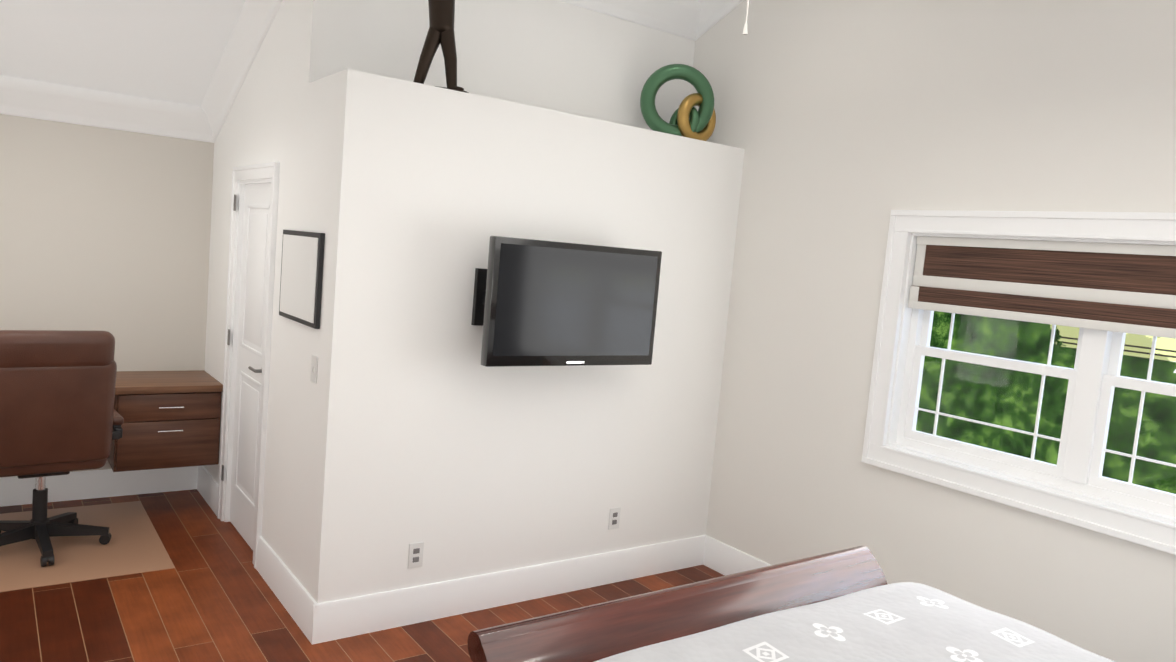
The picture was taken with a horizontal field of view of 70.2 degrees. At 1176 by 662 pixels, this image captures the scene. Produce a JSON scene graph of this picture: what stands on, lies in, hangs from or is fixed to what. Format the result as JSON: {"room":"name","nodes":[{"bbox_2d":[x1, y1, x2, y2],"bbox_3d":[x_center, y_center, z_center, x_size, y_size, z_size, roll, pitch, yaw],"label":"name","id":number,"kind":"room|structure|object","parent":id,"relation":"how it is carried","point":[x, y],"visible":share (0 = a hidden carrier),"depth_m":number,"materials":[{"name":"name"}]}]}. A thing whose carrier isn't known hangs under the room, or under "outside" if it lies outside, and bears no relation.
{"room":"bedroom","nodes":[
{"label":"bedroom","id":0,"kind":"room"},
{"bbox_2d":[0,114,213,471],"bbox_3d":[-2.208,-1.103,5.508,4.360,4.300,0.120,1,7,-36],"label":"wall","id":1,"kind":"structure","parent":0,"point":[105,229],"depth_m":5.03,"materials":[{"name":"white paint"}]},
{"bbox_2d":[0,466,195,506],"bbox_3d":[-3.277,0.938,4.965,1.810,0.170,0.020,1,7,-36],"label":"baseboard","id":2,"kind":"structure","parent":1,"relation":"attached to","point":[80,485],"depth_m":5.15,"materials":[{"name":"white wood"}]},
{"bbox_2d":[0,75,199,139],"bbox_3d":[-3.066,-1.295,4.719,1.560,0.198,0.105,1,7,-36],"label":"crown molding","id":3,"kind":"structure","parent":1,"relation":"attached to","point":[20,97],"depth_m":4.86,"materials":[{"name":"white wood"}]},
{"bbox_2d":[107,370,222,471],"bbox_3d":[-3.084,0.522,4.709,1.808,0.495,0.551,1,7,-36],"label":"built-in desk","id":4,"kind":"object","parent":1,"relation":"attached to","point":[172,419],"visible":0.81,"depth_m":4.88,"materials":[{"name":"brown wood"}]},
{"bbox_2d":[196,466,218,515],"bbox_3d":[-2.368,0.990,5.235,0.020,0.170,0.614,1,7,-36],"label":"baseboard","id":5,"kind":"structure","parent":1,"relation":"attached to","point":[206,485],"depth_m":5.23,"materials":[{"name":"white wood"}]},
{"bbox_2d":[196,0,282,142],"bbox_3d":[-1.820,-1.585,4.470,0.105,1.030,1.880,1,7,-36],"label":"crown molding","id":6,"kind":"structure","parent":1,"relation":"attached to","point":[256,17],"depth_m":4.67,"materials":[{"name":"white wood"}]},
{"bbox_2d":[0,0,245,106],"bbox_3d":[-0.066,-1.395,2.559,4.360,2.073,7.280,1,7,-36],"label":"ceiling","id":7,"kind":"structure","parent":0,"point":[168,50],"depth_m":4.46,"materials":[{"name":"white paint"}]},
{"bbox_2d":[742,0,748,34],"bbox_3d":[0.414,-1.164,1.896,1.182,0.974,1.215,1,7,-36],"label":"ceiling fan","id":8,"kind":"object","parent":7,"relation":"hanging from","point":[745,32],"visible":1,"depth_m":1.92,"materials":[{"name":"silver metal"}]},
{"bbox_2d":[0,489,724,661],"bbox_3d":[-0.732,1.518,2.529,5.690,0.100,7.640,1,7,-36],"label":"floor","id":9,"kind":"structure","parent":0,"point":[211,596],"depth_m":3.76,"materials":[{"name":"brown wood"}]},
{"bbox_2d":[0,501,174,591],"bbox_3d":[-2.855,1.112,4.371,1.080,0.004,1.170,1,7,-36],"label":"chair mat","id":10,"kind":"object","parent":9,"relation":"on","point":[134,545],"visible":0.83,"depth_m":4.31,"materials":[{"name":"brown plastic"}]},
{"bbox_2d":[0,330,123,566],"bbox_3d":[-2.757,0.541,4.238,0.674,1.167,0.672,0,7,-40],"label":"office chair","id":11,"kind":"object","parent":10,"relation":"on","point":[60,414],"visible":1,"depth_m":4.04,"materials":[{"name":"brown leather"}]},
{"bbox_2d":[256,536,311,632],"bbox_3d":[-1.438,1.190,3.947,0.020,0.170,0.864,1,7,-36],"label":"baseboard","id":12,"kind":"structure","parent":9,"relation":"on","point":[286,587],"depth_m":3.91,"materials":[{"name":"white wood"}]},
{"bbox_3d":[0.728,1.607,2.310,2.480,0.012,2.970,1,7,-36],"label":"bedroom rug","id":13,"kind":"object","parent":9,"relation":"on","visible":0},
{"bbox_2d":[467,546,1114,661],"bbox_3d":[1.118,1.092,1.639,2.022,1.197,2.681,1,7,-36],"label":"bed","id":14,"kind":"object","parent":13,"relation":"on","point":[848,605],"visible":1,"depth_m":2.43,"materials":[{"name":"white fabric"}]},
{"bbox_2d":[467,582,1114,661],"bbox_3d":[1.091,1.185,1.675,2.025,0.651,2.170,1,7,-36],"label":"quilt","id":15,"kind":"object","parent":14,"relation":"on","point":[901,621],"depth_m":2.40,"materials":[{"name":"fabric"}]},
{"bbox_2d":[203,0,744,602],"bbox_3d":[-0.697,-0.933,5.064,2.430,4.300,2.390,1,7,-36],"label":"wall bump-out","id":16,"kind":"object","parent":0,"point":[401,424],"visible":0.71,"depth_m":3.99,"materials":[{"name":"white paint"}]},
{"bbox_2d":[279,230,324,328],"bbox_3d":[-1.302,-0.246,3.789,0.024,0.410,0.550,1,7,-36],"label":"picture frame","id":17,"kind":"object","parent":16,"relation":"attached to","point":[301,276],"visible":1,"depth_m":3.73,"materials":[{"name":"white paper"}]},
{"bbox_2d":[310,355,317,383],"bbox_3d":[-1.192,0.166,3.641,0.010,0.116,0.072,1,7,-36],"label":"light switch","id":18,"kind":"object","parent":16,"relation":"attached to","point":[314,362],"depth_m":3.63,"materials":[{"name":"white plastic"}]},
{"bbox_2d":[408,542,423,568],"bbox_3d":[-0.784,1.021,3.815,0.072,0.116,0.007,1,7,-36],"label":"outlet","id":19,"kind":"object","parent":16,"relation":"attached to","point":[415,556],"depth_m":3.81,"materials":[{"name":"white plastic"}]},
{"bbox_2d":[413,0,468,92],"bbox_3d":[-0.750,-1.339,3.697,0.448,0.538,0.291,1,7,-36],"label":"statue","id":20,"kind":"object","parent":16,"relation":"on","point":[441,21],"visible":0.79,"depth_m":3.70,"materials":[{"name":"brown metal"}]},
{"bbox_2d":[304,535,703,644],"bbox_3d":[-0.257,1.264,4.225,2.260,0.170,0.020,1,7,-36],"label":"baseboard","id":21,"kind":"structure","parent":16,"relation":"attached to","point":[315,621],"depth_m":4.05,"materials":[{"name":"white wood"}]},
{"bbox_2d":[471,236,661,366],"bbox_3d":[-0.117,-0.134,3.946,0.930,0.560,0.283,1,7,-36],"label":"wall-mounted tv","id":22,"kind":"object","parent":16,"relation":"attached to","point":[543,303],"visible":1,"depth_m":3.80,"materials":[{"name":"black plastic"}]},
{"bbox_2d":[608,507,620,529],"bbox_3d":[0.142,1.002,4.480,0.072,0.116,0.007,1,7,-36],"label":"outlet","id":23,"kind":"object","parent":16,"relation":"attached to","point":[614,516],"depth_m":4.48,"materials":[{"name":"white plastic"}]},
{"bbox_2d":[640,64,715,140],"bbox_3d":[0.525,-1.279,4.735,0.426,0.442,0.267,1,7,-36],"label":"ring sculpture","id":24,"kind":"object","parent":16,"relation":"on","point":[700,123],"visible":0.79,"depth_m":4.68,"materials":[{"name":"green ceramic"}]},
{"bbox_2d":[689,0,1175,661],"bbox_3d":[2.156,-0.502,3.058,0.150,4.300,5.280,1,7,-36],"label":"wall","id":25,"kind":"structure","parent":0,"point":[847,126],"depth_m":3.92,"materials":[{"name":"white paint"}]},
{"bbox_2d":[559,0,695,38],"bbox_3d":[-0.333,-1.858,4.256,2.255,0.198,0.105,1,7,-36],"label":"crown molding","id":26,"kind":"structure","parent":25,"relation":"attached to","point":[694,20],"depth_m":4.78,"materials":[{"name":"white wood"}]},
{"bbox_2d":[688,0,743,40],"bbox_3d":[2.072,-1.095,2.973,0.105,1.962,5.150,1,7,-36],"label":"crown molding","id":27,"kind":"structure","parent":25,"relation":"attached to","point":[708,12],"depth_m":4.88,"materials":[{"name":"white wood"}]},
{"bbox_2d":[704,535,770,575],"bbox_3d":[2.026,1.570,3.043,0.020,0.170,4.650,1,7,-36],"label":"baseboard","id":28,"kind":"structure","parent":25,"relation":"attached to","point":[720,557],"depth_m":4.75,"materials":[{"name":"white wood"}]},
{"bbox_2d":[862,210,1175,554],"bbox_3d":[1.961,0.191,3.279,0.188,1.291,1.832,1,7,-36],"label":"window","id":29,"kind":"structure","parent":25,"relation":"in","point":[1105,282],"depth_m":3.40,"materials":[{"name":"white wood"}]},
{"label":"outside","id":30,"kind":"structure","parent":0,"visible":0},
{"bbox_2d":[916,311,1175,493],"bbox_3d":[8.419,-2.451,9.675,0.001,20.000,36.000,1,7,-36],"label":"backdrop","id":31,"kind":"structure","parent":30,"point":[1122,434],"depth_m":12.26,"materials":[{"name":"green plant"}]},
{"bbox_3d":[-1.845,-0.687,1.384,0.120,4.300,7.280,1,7,-36],"label":"wall","id":32,"kind":"structure","parent":0,"visible":0},
{"bbox_2d":[217,162,279,568],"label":"door","id":33,"kind":"structure","parent":32,"relation":"attached to","point":[252,242],"depth_m":4.62,"materials":[{"name":"white wood"}]}
]}

